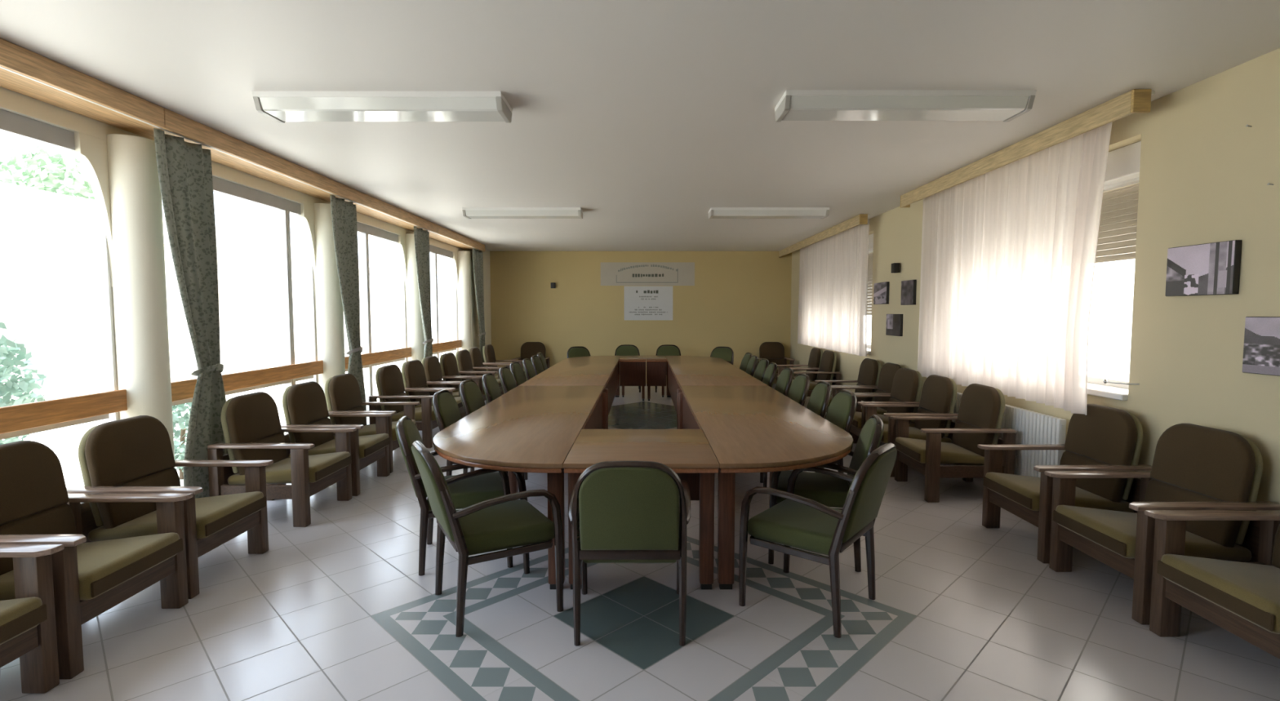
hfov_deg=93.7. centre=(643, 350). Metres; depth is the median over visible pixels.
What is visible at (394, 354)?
board
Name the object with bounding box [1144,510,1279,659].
lounge chair
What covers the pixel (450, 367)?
cushion
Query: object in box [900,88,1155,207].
rail
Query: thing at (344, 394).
cushion
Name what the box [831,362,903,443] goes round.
lounge chair
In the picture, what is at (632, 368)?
conference table
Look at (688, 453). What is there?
conference table
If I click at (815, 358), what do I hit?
cushion
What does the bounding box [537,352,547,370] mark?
chair
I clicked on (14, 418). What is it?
board
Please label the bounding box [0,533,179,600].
seat cushion
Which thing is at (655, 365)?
conference table
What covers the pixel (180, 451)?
shrub
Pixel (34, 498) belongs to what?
cushion
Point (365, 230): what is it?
window
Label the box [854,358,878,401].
cushion
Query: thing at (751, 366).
chair
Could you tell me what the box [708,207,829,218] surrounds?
ceiling light
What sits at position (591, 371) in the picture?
conference table
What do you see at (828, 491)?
chair
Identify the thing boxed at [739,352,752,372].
chair
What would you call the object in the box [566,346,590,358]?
chair
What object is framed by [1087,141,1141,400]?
window
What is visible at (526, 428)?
conference table
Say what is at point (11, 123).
window
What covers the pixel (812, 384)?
seat cushion
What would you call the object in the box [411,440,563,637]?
chair
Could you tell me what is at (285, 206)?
window
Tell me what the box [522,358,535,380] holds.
chair
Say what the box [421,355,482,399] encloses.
lounge chair
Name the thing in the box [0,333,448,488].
paving
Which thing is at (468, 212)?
ceiling light
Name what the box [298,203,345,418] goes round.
column
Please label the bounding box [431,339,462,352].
board
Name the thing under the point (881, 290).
framed photo
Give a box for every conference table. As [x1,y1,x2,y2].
[432,386,606,589]
[518,355,620,429]
[562,429,719,589]
[618,355,645,400]
[645,355,666,400]
[665,355,768,429]
[678,386,853,589]
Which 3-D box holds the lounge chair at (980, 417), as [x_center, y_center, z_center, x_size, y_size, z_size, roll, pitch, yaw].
[2.650,0.761,5.218,0.750,0.927,0.676,0,4,1]
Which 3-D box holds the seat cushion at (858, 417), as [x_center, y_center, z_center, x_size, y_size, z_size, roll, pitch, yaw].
[2.630,0.779,6.722,0.670,0.146,0.536,0,4,0]
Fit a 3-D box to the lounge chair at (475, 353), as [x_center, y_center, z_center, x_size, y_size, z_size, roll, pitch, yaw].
[-2.776,0.408,10.847,0.750,0.927,0.676,0,4,0]
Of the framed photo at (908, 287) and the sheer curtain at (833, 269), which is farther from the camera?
the sheer curtain at (833, 269)
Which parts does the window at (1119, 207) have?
sill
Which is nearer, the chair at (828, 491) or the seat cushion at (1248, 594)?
the seat cushion at (1248, 594)
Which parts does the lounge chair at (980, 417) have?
leg, seat, rail, armrest, leg, leg, armrest, rail, frame, leg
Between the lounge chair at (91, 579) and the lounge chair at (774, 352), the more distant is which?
the lounge chair at (774, 352)
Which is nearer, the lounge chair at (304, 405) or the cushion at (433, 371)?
the lounge chair at (304, 405)
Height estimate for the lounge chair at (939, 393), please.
0.927 m
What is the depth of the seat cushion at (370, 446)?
5.32 m
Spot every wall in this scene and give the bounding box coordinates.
[0,86,491,355]
[489,251,791,383]
[790,48,1279,504]
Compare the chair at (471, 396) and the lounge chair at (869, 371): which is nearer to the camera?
the chair at (471, 396)
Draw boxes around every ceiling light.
[251,91,512,123]
[462,207,582,218]
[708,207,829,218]
[774,89,1036,121]
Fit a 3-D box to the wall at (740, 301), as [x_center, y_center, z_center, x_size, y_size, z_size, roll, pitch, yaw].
[-0.175,-0.619,13.227,7.450,3.080,0.300,0,4,0]
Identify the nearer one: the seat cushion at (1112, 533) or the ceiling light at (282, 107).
the seat cushion at (1112, 533)
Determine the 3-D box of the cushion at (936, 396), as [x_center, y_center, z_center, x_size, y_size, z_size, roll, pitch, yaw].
[2.878,0.537,5.963,0.156,0.572,0.536,0,4,1]
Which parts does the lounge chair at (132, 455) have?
leg, frame, armrest, leg, armrest, rail, seat, leg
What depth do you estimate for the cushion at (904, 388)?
6.61 m
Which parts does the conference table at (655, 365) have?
leg, modesty panel, leg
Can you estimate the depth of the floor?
2.97 m
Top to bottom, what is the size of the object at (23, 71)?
0.128 m
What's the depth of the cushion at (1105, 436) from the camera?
3.91 m
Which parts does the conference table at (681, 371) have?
leg, modesty panel, leg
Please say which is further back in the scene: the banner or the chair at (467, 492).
the banner
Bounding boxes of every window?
[0,108,119,439]
[172,176,317,434]
[345,222,407,425]
[429,244,457,359]
[866,233,873,354]
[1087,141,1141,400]
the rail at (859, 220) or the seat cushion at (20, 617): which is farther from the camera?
the rail at (859, 220)
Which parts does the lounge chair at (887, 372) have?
armrest, leg, armrest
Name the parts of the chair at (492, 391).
leg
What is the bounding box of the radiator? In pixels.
[951,392,1066,477]
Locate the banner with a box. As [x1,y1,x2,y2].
[600,262,694,285]
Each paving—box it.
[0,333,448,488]
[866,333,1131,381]
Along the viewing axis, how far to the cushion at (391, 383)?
7.08 m
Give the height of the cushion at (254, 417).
0.572 m
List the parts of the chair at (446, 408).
leg, backrest, leg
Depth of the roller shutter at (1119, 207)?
4.46 m
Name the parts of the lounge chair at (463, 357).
armrest, armrest, leg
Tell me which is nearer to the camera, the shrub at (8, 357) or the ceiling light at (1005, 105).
the ceiling light at (1005, 105)
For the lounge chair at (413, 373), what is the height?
0.927 m
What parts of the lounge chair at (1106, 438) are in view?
leg, seat, rail, armrest, leg, armrest, frame, leg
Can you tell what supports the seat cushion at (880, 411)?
on the lounge chair at (887, 372)
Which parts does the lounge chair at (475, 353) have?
armrest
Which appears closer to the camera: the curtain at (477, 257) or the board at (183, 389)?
the board at (183, 389)
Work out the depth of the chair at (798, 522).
3.02 m
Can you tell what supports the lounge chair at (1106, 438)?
on the floor
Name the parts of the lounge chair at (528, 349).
leg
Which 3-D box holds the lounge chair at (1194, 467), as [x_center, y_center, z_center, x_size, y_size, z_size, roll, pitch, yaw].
[2.795,0.882,3.296,0.750,0.927,0.676,0,4,-1]
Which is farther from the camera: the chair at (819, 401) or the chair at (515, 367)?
the chair at (515, 367)
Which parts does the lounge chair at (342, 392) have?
armrest, leg, armrest, rail, leg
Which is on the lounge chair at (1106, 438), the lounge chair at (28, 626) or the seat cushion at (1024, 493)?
the seat cushion at (1024, 493)
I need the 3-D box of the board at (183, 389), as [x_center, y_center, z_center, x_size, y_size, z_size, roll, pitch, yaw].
[-3.465,0.242,5.336,0.080,0.140,2.180,0,4,0]
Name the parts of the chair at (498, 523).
backrest, leg, cross rail, leg, armrest, seat, armrest, seat frame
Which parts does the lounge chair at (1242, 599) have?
leg, armrest, seat, rail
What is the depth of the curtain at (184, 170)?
4.29 m
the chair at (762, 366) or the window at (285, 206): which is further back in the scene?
the chair at (762, 366)
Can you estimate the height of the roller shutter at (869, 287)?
0.985 m
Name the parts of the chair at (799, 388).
leg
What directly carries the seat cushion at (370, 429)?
on the lounge chair at (342, 392)
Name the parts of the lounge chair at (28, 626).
rail, seat, armrest, leg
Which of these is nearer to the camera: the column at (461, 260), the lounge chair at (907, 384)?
the lounge chair at (907, 384)
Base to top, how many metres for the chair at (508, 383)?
0.902 m
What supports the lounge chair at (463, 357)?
on the floor
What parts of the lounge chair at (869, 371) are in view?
leg, armrest, armrest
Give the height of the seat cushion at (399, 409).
0.146 m
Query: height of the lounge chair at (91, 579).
0.927 m
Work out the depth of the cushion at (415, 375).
7.79 m
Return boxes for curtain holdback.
[1102,379,1139,385]
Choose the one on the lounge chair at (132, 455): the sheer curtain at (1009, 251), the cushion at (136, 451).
the cushion at (136, 451)
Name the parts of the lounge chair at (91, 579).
armrest, leg, rail, armrest, seat, leg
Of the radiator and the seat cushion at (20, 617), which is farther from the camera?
the radiator
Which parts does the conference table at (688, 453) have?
leg, modesty panel, leg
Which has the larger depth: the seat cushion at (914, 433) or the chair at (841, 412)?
the seat cushion at (914, 433)
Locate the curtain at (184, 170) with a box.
[153,128,227,498]
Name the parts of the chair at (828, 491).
seat, armrest, leg, backrest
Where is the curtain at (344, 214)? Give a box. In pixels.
[329,194,366,419]
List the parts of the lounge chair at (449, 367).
armrest, armrest, leg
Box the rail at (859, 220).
[778,214,870,257]
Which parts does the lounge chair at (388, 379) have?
leg, frame, armrest, rail, leg, armrest, rail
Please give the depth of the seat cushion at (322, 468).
4.54 m
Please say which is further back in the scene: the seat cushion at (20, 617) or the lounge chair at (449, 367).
the lounge chair at (449, 367)
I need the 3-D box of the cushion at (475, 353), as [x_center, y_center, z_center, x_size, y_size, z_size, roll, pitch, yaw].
[-3.003,0.231,10.836,0.156,0.572,0.536,0,4,0]
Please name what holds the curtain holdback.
attached to the wall at (1205, 175)
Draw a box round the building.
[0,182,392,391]
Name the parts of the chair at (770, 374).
leg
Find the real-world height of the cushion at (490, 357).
0.572 m
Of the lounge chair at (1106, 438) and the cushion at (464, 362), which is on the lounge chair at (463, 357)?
the cushion at (464, 362)
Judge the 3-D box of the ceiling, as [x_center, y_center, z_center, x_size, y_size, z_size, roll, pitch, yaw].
[-0.175,-1.846,5.791,7.450,0.300,14.990,0,4,0]
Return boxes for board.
[0,389,127,434]
[170,360,323,401]
[344,346,411,368]
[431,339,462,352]
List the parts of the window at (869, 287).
sill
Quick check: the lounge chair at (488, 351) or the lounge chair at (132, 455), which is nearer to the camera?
the lounge chair at (132, 455)
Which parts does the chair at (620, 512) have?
leg, armrest, cross rail, backrest, seat, seat frame, leg, armrest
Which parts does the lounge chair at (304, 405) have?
leg, frame, armrest, leg, armrest, rail, seat, leg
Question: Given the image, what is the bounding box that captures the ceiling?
[0,0,1279,251]
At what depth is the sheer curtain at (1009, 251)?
4.84 m
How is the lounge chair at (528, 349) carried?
on the floor
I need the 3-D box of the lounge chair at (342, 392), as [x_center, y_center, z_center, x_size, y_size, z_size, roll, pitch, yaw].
[-2.776,0.706,6.107,0.750,0.927,0.676,0,4,-1]
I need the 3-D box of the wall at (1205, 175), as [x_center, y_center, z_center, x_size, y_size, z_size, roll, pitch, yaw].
[3.375,-0.150,5.747,0.350,3.080,14.690,0,4,0]
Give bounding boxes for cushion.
[0,440,76,575]
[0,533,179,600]
[0,596,42,644]
[84,415,180,528]
[88,491,263,542]
[226,391,287,475]
[227,451,350,484]
[287,381,333,449]
[287,433,388,458]
[328,373,366,426]
[333,419,415,440]
[378,364,408,413]
[391,405,436,422]
[404,360,429,406]
[414,396,462,408]
[424,355,444,395]
[431,391,458,399]
[442,352,461,389]
[452,388,485,395]
[457,349,474,381]
[470,346,484,375]
[484,344,497,371]
[520,342,545,362]
[759,342,784,368]
[791,379,817,390]
[805,347,821,381]
[817,350,834,383]
[851,411,915,428]
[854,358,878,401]
[861,405,886,414]
[874,362,901,410]
[881,423,951,444]
[886,368,918,423]
[895,436,984,465]
[914,374,952,438]
[951,383,999,457]
[985,471,1134,512]
[1055,505,1252,561]
[1059,404,1137,502]
[1143,423,1255,547]
[1160,554,1279,634]
[1271,524,1279,568]
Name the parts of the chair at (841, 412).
armrest, backrest, leg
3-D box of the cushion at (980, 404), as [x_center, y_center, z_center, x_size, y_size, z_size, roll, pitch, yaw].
[2.878,0.584,5.205,0.156,0.572,0.536,0,4,1]
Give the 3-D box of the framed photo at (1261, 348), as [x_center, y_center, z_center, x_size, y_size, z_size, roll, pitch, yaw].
[3.182,-0.016,2.937,0.036,0.295,0.465,0,4,0]
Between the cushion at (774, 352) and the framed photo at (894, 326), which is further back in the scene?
the cushion at (774, 352)
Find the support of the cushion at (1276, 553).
on the lounge chair at (1242, 599)
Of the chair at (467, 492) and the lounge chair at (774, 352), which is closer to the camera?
the chair at (467, 492)
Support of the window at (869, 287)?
in the wall at (1205, 175)
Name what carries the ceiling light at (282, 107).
attached to the ceiling
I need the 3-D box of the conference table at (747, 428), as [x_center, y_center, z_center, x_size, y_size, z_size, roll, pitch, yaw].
[0.876,0.868,4.928,0.998,0.750,3.428,0,4,0]
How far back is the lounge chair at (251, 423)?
4.44 m
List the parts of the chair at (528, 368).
leg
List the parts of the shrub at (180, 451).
stem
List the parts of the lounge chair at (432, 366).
armrest, armrest, leg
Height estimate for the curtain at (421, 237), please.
2.709 m
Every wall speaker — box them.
[551,282,555,288]
[890,262,900,273]
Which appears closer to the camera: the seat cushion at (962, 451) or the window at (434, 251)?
the seat cushion at (962, 451)
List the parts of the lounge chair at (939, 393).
leg, armrest, leg, armrest, frame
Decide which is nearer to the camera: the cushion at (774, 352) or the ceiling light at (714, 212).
the ceiling light at (714, 212)
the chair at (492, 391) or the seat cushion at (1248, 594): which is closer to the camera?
the seat cushion at (1248, 594)
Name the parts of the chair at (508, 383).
leg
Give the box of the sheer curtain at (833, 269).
[797,218,869,356]
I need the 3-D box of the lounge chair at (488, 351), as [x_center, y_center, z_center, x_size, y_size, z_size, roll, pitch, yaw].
[-2.764,0.349,11.796,0.750,0.927,0.676,0,4,-1]
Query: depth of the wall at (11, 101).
5.50 m
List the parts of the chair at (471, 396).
leg, backrest, armrest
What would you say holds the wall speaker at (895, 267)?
attached to the wall at (1205, 175)
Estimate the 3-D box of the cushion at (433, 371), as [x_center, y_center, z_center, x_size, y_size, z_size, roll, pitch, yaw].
[-3.003,0.370,8.628,0.156,0.572,0.536,0,4,-1]
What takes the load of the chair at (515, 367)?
on the floor
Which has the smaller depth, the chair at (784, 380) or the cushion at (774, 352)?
the chair at (784, 380)
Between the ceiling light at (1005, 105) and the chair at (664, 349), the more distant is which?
the chair at (664, 349)
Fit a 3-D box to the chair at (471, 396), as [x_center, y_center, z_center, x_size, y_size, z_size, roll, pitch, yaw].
[-1.413,0.736,5.839,0.676,0.902,0.600,0,4,2]
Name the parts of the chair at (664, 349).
backrest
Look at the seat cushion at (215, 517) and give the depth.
3.41 m
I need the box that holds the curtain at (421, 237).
[413,226,433,358]
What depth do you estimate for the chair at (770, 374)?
7.72 m
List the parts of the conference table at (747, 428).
leg, modesty panel, leg, leg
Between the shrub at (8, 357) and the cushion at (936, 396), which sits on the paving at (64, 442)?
the shrub at (8, 357)
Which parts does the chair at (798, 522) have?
armrest, seat, seat frame, armrest, leg, cross rail, backrest, leg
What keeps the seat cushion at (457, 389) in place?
on the lounge chair at (449, 367)
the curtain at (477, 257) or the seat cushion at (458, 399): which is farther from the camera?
the curtain at (477, 257)
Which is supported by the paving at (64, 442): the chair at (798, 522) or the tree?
the tree
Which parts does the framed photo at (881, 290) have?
frame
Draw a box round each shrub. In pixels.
[0,322,48,444]
[172,402,191,479]
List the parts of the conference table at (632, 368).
leg, modesty panel, leg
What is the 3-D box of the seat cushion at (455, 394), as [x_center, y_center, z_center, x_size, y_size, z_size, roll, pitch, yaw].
[-2.746,0.659,8.649,0.670,0.146,0.536,0,4,-1]
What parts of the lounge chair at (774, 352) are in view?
armrest, leg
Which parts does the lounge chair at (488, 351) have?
armrest, armrest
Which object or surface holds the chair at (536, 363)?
on the floor
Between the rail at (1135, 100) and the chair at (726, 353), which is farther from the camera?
the chair at (726, 353)
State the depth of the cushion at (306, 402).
5.30 m
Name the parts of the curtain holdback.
rod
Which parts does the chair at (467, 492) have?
backrest, leg, leg, seat frame, armrest, seat, armrest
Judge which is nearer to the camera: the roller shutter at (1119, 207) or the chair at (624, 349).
the roller shutter at (1119, 207)
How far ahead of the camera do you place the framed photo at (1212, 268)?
3.39 m
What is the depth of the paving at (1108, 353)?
23.79 m
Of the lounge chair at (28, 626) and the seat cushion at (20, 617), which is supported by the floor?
the lounge chair at (28, 626)
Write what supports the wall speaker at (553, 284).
attached to the wall at (740, 301)
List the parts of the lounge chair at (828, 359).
armrest, armrest, rail, leg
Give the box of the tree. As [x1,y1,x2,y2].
[0,143,164,215]
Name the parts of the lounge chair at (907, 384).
seat, rail, leg, armrest, armrest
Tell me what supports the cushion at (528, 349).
on the lounge chair at (528, 349)
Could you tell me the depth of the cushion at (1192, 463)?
3.20 m
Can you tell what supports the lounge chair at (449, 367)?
on the floor
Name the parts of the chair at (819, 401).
armrest, backrest, leg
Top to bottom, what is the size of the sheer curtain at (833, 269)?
1.880 m
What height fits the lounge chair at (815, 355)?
0.927 m
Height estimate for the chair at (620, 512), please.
0.902 m
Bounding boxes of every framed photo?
[873,281,889,304]
[885,314,902,336]
[900,280,916,305]
[1164,240,1241,296]
[1242,316,1279,376]
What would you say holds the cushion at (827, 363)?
on the lounge chair at (828, 359)
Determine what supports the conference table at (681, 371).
on the floor
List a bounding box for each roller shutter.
[866,252,873,315]
[1094,182,1138,263]
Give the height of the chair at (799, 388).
0.902 m
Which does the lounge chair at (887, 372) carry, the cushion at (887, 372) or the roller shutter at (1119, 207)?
the cushion at (887, 372)
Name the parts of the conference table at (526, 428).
leg, leg, modesty panel, leg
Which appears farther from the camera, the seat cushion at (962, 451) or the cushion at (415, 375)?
the cushion at (415, 375)
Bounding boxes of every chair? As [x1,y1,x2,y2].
[0,440,193,679]
[0,544,64,693]
[66,415,273,599]
[207,391,356,527]
[276,381,393,496]
[324,373,419,473]
[368,364,453,448]
[395,416,512,575]
[401,360,466,422]
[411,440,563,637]
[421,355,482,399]
[432,389,524,479]
[440,352,495,404]
[455,349,504,395]
[459,379,528,479]
[467,346,510,379]
[481,373,502,403]
[482,344,524,375]
[498,366,516,393]
[509,361,526,386]
[511,342,550,378]
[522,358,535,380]
[530,355,543,375]
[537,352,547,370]
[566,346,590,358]
[568,461,690,646]
[614,344,640,392]
[655,344,680,392]
[710,346,733,364]
[738,442,897,638]
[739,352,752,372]
[745,355,758,377]
[753,358,768,382]
[755,342,795,378]
[760,381,831,483]
[762,362,777,387]
[763,389,857,487]
[768,414,884,572]
[774,367,793,396]
[776,347,822,382]
[787,373,809,406]
[790,350,840,396]
[814,358,881,418]
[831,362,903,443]
[848,368,922,436]
[860,374,960,477]
[890,383,1016,502]
[977,404,1151,563]
[1044,423,1279,624]
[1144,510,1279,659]
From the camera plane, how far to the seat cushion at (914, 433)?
5.75 m
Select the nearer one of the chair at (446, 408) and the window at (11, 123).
the window at (11, 123)
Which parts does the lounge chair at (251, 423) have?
leg, frame, rail, armrest, leg, armrest, rail, seat, leg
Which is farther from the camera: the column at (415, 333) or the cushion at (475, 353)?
the cushion at (475, 353)
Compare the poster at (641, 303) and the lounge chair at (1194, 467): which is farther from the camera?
the poster at (641, 303)
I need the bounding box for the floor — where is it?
[0,383,1279,700]
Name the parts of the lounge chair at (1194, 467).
leg, seat, rail, armrest, leg, armrest, frame, rail, leg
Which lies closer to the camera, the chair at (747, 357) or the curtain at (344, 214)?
the curtain at (344, 214)
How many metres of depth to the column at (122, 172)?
3.96 m
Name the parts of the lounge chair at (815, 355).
leg, armrest, armrest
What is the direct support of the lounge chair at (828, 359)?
on the floor
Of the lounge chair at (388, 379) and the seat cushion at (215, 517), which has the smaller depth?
the seat cushion at (215, 517)
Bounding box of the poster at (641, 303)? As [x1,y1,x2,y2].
[623,286,672,319]
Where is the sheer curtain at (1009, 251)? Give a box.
[917,122,1111,415]
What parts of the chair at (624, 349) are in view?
backrest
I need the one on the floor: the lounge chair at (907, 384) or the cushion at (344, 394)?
the lounge chair at (907, 384)
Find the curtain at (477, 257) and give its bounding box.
[472,248,485,366]
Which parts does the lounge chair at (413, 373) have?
armrest, armrest, seat, rail, leg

